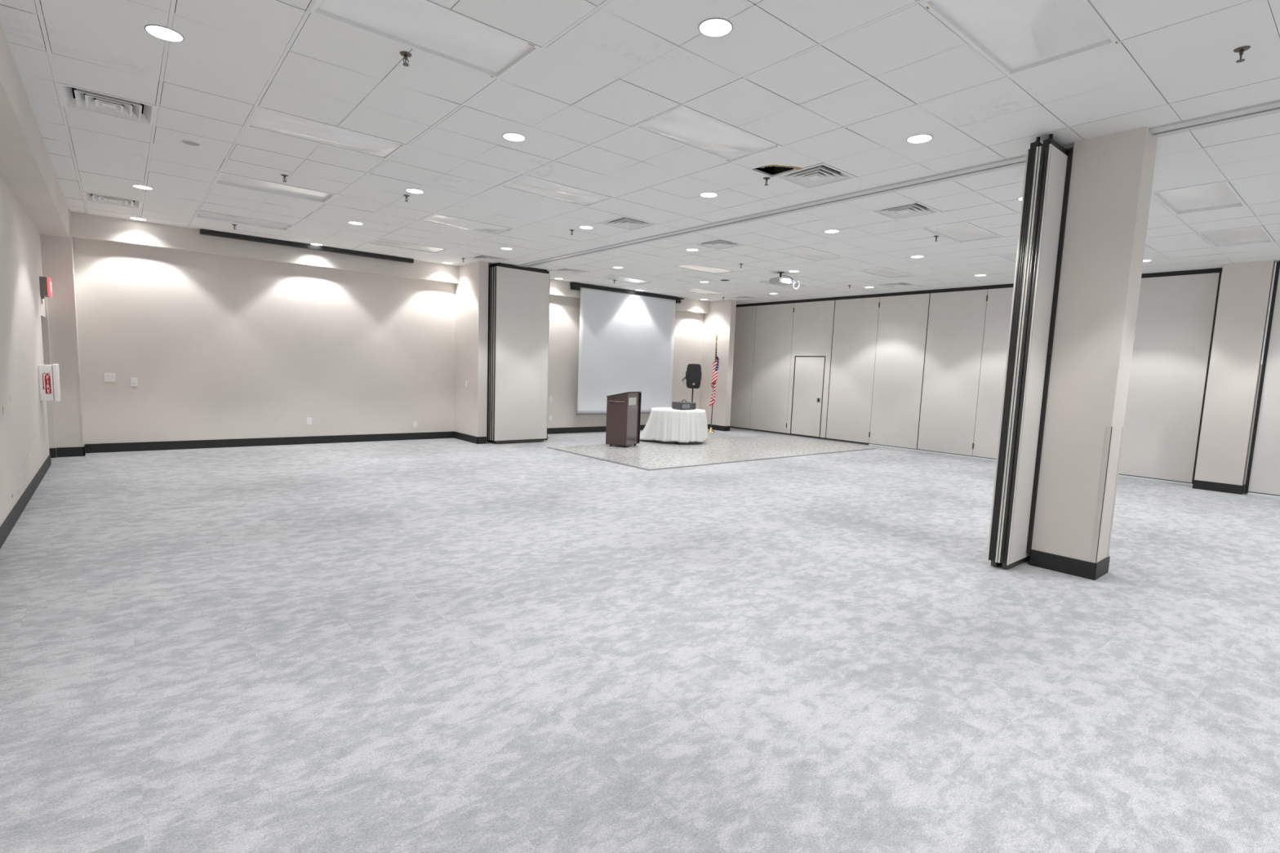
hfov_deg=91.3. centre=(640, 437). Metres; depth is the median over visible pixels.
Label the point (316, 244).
recessed light
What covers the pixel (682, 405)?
mixer
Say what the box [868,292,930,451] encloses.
partition panel
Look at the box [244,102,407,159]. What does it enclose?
ceiling light
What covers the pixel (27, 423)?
wall
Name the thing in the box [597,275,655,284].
ceiling light
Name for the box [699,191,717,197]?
recessed light
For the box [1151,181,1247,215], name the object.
ceiling light panel
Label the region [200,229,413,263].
projector screen
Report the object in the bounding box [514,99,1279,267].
track
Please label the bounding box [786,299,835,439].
partition panel
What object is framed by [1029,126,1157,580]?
column
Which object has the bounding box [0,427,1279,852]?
floor
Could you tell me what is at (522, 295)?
partition panel
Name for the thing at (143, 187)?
recessed light
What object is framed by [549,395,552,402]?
light switch
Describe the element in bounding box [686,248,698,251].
recessed light
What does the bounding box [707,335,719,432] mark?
flag
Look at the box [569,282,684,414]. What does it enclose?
projector screen
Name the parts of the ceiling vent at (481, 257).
frame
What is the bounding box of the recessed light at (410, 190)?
[405,188,423,193]
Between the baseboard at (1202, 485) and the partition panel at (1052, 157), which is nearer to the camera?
the partition panel at (1052, 157)
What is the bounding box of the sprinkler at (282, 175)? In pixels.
[280,173,288,182]
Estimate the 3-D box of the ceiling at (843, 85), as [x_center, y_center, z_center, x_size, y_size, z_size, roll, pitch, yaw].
[2.588,-2.951,7.212,17.000,0.508,18.542,-3,8,-40]
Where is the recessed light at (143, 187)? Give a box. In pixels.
[132,184,153,189]
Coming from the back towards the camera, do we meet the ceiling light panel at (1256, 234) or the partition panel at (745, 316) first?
the partition panel at (745, 316)
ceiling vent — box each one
[57,82,156,126]
[82,182,142,208]
[467,248,511,262]
[551,264,589,274]
[597,212,658,231]
[693,234,746,249]
[728,294,759,300]
[772,162,857,189]
[869,201,942,220]
[876,281,917,288]
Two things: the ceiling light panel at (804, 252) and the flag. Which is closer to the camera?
the ceiling light panel at (804, 252)
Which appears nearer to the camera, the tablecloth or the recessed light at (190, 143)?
the recessed light at (190, 143)
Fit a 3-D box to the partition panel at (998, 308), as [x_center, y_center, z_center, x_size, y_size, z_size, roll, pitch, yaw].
[7.551,-1.261,12.700,0.100,3.552,1.219,-3,8,-40]
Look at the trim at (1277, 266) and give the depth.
9.68 m
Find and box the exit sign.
[39,276,52,298]
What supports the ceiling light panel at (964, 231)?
attached to the ceiling at (843, 85)
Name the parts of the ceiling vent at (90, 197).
frame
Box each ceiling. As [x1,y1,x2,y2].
[0,0,1279,304]
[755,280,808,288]
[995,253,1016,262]
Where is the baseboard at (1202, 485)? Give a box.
[1192,480,1245,494]
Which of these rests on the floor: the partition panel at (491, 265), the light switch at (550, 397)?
the partition panel at (491, 265)
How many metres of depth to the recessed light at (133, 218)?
9.52 m
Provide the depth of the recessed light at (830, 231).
8.65 m
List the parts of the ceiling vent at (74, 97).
plate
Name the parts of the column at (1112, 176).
baseboard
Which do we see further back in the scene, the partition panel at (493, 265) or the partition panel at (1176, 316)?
the partition panel at (493, 265)
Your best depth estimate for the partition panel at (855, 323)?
15.41 m
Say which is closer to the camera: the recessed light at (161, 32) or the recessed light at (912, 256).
the recessed light at (161, 32)
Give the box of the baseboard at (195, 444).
[85,424,730,453]
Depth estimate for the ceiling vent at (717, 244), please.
9.85 m
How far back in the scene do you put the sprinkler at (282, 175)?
6.96 m
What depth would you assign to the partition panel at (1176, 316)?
10.76 m
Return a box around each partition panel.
[488,263,495,442]
[488,265,492,441]
[490,263,496,443]
[493,262,550,443]
[729,305,756,429]
[749,302,794,434]
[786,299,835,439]
[826,296,879,444]
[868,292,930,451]
[916,288,987,457]
[972,286,1013,461]
[986,137,1042,566]
[998,133,1072,569]
[1118,271,1222,485]
[1246,268,1279,498]
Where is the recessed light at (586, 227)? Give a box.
[579,225,593,229]
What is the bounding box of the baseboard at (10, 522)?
[0,444,85,548]
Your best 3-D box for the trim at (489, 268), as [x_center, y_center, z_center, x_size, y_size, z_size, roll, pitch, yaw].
[-3.145,-1.701,12.716,0.050,3.539,0.190,-3,8,-40]
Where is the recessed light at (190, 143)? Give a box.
[180,139,201,146]
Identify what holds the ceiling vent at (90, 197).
in the ceiling at (843, 85)
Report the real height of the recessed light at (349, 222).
0.007 m
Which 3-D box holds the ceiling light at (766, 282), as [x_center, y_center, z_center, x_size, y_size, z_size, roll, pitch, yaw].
[3.125,-3.403,13.749,1.211,0.054,0.602,-3,8,-40]
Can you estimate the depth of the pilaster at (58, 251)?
9.18 m
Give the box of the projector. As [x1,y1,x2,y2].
[769,271,799,288]
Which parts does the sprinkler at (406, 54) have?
frame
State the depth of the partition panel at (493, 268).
12.57 m
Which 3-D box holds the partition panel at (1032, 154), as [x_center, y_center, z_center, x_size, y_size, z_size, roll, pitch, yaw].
[3.576,-0.686,5.630,1.200,3.602,0.083,-3,8,-40]
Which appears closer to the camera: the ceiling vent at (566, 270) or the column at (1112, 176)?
the column at (1112, 176)
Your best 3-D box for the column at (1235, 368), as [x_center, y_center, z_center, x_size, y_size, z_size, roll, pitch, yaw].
[9.610,-0.936,10.107,0.655,3.609,0.570,-3,8,-40]
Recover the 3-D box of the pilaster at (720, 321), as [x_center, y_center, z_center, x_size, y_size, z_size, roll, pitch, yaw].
[2.164,-2.023,17.726,0.200,3.609,1.030,-3,8,-40]
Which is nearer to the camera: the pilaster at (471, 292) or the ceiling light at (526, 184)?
the ceiling light at (526, 184)
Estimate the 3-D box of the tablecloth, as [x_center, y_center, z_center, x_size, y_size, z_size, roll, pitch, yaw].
[0.801,-0.295,14.327,1.501,0.704,1.400,-3,8,-40]
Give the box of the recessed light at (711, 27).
[697,17,733,36]
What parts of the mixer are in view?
control panel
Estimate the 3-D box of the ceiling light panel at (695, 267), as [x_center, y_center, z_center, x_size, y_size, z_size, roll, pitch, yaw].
[1.246,-3.307,12.197,1.211,0.054,0.602,-3,8,-40]
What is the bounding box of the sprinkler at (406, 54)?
[400,50,412,66]
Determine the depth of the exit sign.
8.55 m
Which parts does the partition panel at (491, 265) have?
edge trim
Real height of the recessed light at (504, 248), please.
0.007 m
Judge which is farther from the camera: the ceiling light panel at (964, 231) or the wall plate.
the wall plate
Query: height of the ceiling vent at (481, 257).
0.130 m
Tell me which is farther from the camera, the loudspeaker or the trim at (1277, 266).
the loudspeaker
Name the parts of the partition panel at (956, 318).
edge trim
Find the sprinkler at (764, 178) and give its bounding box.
[763,177,770,185]
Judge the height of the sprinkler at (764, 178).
0.069 m
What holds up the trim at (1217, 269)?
attached to the ceiling at (843, 85)
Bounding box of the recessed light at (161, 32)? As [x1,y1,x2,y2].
[144,24,184,41]
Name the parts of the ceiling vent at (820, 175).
plate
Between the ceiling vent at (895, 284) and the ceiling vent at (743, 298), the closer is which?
the ceiling vent at (895, 284)
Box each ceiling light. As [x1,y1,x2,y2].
[194,207,294,231]
[213,172,337,204]
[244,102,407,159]
[309,0,542,79]
[368,238,448,253]
[419,212,515,235]
[498,174,614,207]
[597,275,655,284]
[633,105,782,162]
[918,0,1119,76]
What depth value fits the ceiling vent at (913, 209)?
7.52 m
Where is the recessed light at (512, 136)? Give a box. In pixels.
[502,132,525,141]
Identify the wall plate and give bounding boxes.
[306,417,311,424]
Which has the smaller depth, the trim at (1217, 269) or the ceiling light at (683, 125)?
the ceiling light at (683, 125)
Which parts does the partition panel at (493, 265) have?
edge trim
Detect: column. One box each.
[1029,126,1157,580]
[1194,260,1275,485]
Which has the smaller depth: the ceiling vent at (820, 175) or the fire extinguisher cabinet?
the ceiling vent at (820, 175)
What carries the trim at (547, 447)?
on the floor
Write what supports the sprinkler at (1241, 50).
attached to the ceiling at (843, 85)
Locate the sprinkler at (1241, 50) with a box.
[1233,45,1250,62]
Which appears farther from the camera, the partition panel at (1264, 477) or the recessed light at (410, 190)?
the partition panel at (1264, 477)
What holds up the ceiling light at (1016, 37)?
attached to the ceiling at (843, 85)
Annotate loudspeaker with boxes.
[682,364,701,388]
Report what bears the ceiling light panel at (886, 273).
attached to the ceiling at (843, 85)
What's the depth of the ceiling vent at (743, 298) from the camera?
16.59 m
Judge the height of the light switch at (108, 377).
0.135 m
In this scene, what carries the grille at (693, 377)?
attached to the loudspeaker
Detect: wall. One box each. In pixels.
[0,175,56,526]
[63,196,719,444]
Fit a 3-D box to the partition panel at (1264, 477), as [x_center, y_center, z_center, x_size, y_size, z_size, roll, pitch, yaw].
[10.056,-0.802,9.258,0.100,3.552,1.214,-3,8,-40]
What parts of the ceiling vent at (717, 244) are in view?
frame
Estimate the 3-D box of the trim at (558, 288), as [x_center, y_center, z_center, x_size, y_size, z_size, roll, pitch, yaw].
[-0.438,-3.573,15.900,6.050,0.334,0.180,-3,8,-40]
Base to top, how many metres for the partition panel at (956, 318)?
3.552 m
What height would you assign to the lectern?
1.158 m
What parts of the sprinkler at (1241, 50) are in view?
frame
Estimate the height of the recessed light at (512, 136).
0.007 m
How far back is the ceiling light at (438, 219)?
8.99 m
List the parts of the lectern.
rail, panel, panel, panel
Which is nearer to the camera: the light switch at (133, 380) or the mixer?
the light switch at (133, 380)
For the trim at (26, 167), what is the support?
attached to the wall at (27, 423)
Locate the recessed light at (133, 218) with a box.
[129,217,146,220]
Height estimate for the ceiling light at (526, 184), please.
0.081 m
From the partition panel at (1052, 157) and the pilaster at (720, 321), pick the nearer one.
the partition panel at (1052, 157)
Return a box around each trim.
[0,21,70,238]
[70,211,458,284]
[486,264,490,440]
[546,447,875,471]
[550,279,709,314]
[736,267,1222,306]
[1026,148,1073,554]
[1244,262,1279,493]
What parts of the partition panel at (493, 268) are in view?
edge trim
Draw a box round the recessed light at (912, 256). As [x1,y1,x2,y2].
[911,255,924,257]
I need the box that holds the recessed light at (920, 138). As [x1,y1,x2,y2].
[906,133,933,143]
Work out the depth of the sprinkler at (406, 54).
4.12 m
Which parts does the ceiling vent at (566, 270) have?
frame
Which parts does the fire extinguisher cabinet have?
cabinet door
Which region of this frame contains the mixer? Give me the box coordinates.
[671,400,696,409]
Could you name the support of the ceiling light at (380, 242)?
attached to the ceiling at (843, 85)
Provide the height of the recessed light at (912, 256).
0.007 m
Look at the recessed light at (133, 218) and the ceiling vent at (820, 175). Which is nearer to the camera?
the ceiling vent at (820, 175)
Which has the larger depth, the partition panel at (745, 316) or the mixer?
the partition panel at (745, 316)
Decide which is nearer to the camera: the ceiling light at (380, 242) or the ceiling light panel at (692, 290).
the ceiling light at (380, 242)
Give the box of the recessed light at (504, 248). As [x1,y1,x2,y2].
[500,247,511,249]
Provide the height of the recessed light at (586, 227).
0.007 m
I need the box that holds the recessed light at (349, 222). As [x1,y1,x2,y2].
[348,221,363,225]
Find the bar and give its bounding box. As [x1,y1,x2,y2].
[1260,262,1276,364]
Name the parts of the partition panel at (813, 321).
pass door, door frame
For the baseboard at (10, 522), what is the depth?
6.79 m
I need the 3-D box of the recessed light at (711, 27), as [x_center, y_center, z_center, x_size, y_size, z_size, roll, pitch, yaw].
[0.439,-2.404,3.669,0.201,0.007,0.201,-3,8,-40]
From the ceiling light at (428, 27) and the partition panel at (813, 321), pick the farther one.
the partition panel at (813, 321)
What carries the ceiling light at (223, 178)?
attached to the ceiling at (843, 85)
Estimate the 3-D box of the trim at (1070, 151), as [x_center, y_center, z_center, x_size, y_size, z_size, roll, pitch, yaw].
[3.515,-0.679,5.384,0.022,3.450,0.028,-3,8,-40]
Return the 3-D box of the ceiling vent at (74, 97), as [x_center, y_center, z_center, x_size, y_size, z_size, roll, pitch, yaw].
[-4.396,-2.805,5.169,0.602,0.130,0.602,-3,8,-40]
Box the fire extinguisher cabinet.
[37,364,61,401]
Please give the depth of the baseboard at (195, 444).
11.58 m
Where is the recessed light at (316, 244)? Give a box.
[310,243,323,245]
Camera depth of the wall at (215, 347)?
11.15 m
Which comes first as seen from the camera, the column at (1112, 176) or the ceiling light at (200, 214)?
the column at (1112, 176)
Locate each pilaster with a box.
[42,208,84,448]
[453,261,488,441]
[699,299,736,426]
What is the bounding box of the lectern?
[605,391,641,447]
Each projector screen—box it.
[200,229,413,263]
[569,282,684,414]
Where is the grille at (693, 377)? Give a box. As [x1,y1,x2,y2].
[688,372,699,386]
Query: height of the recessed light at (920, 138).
0.007 m
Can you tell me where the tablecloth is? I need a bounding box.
[640,407,707,442]
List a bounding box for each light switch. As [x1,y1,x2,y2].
[103,373,115,382]
[130,377,137,386]
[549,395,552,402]
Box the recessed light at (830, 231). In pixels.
[824,229,839,233]
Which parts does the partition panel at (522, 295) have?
edge trim, rail, edge trim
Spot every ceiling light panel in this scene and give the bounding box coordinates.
[671,262,737,274]
[677,288,728,295]
[772,246,846,261]
[854,266,917,278]
[919,221,1003,243]
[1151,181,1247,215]
[1196,225,1275,247]

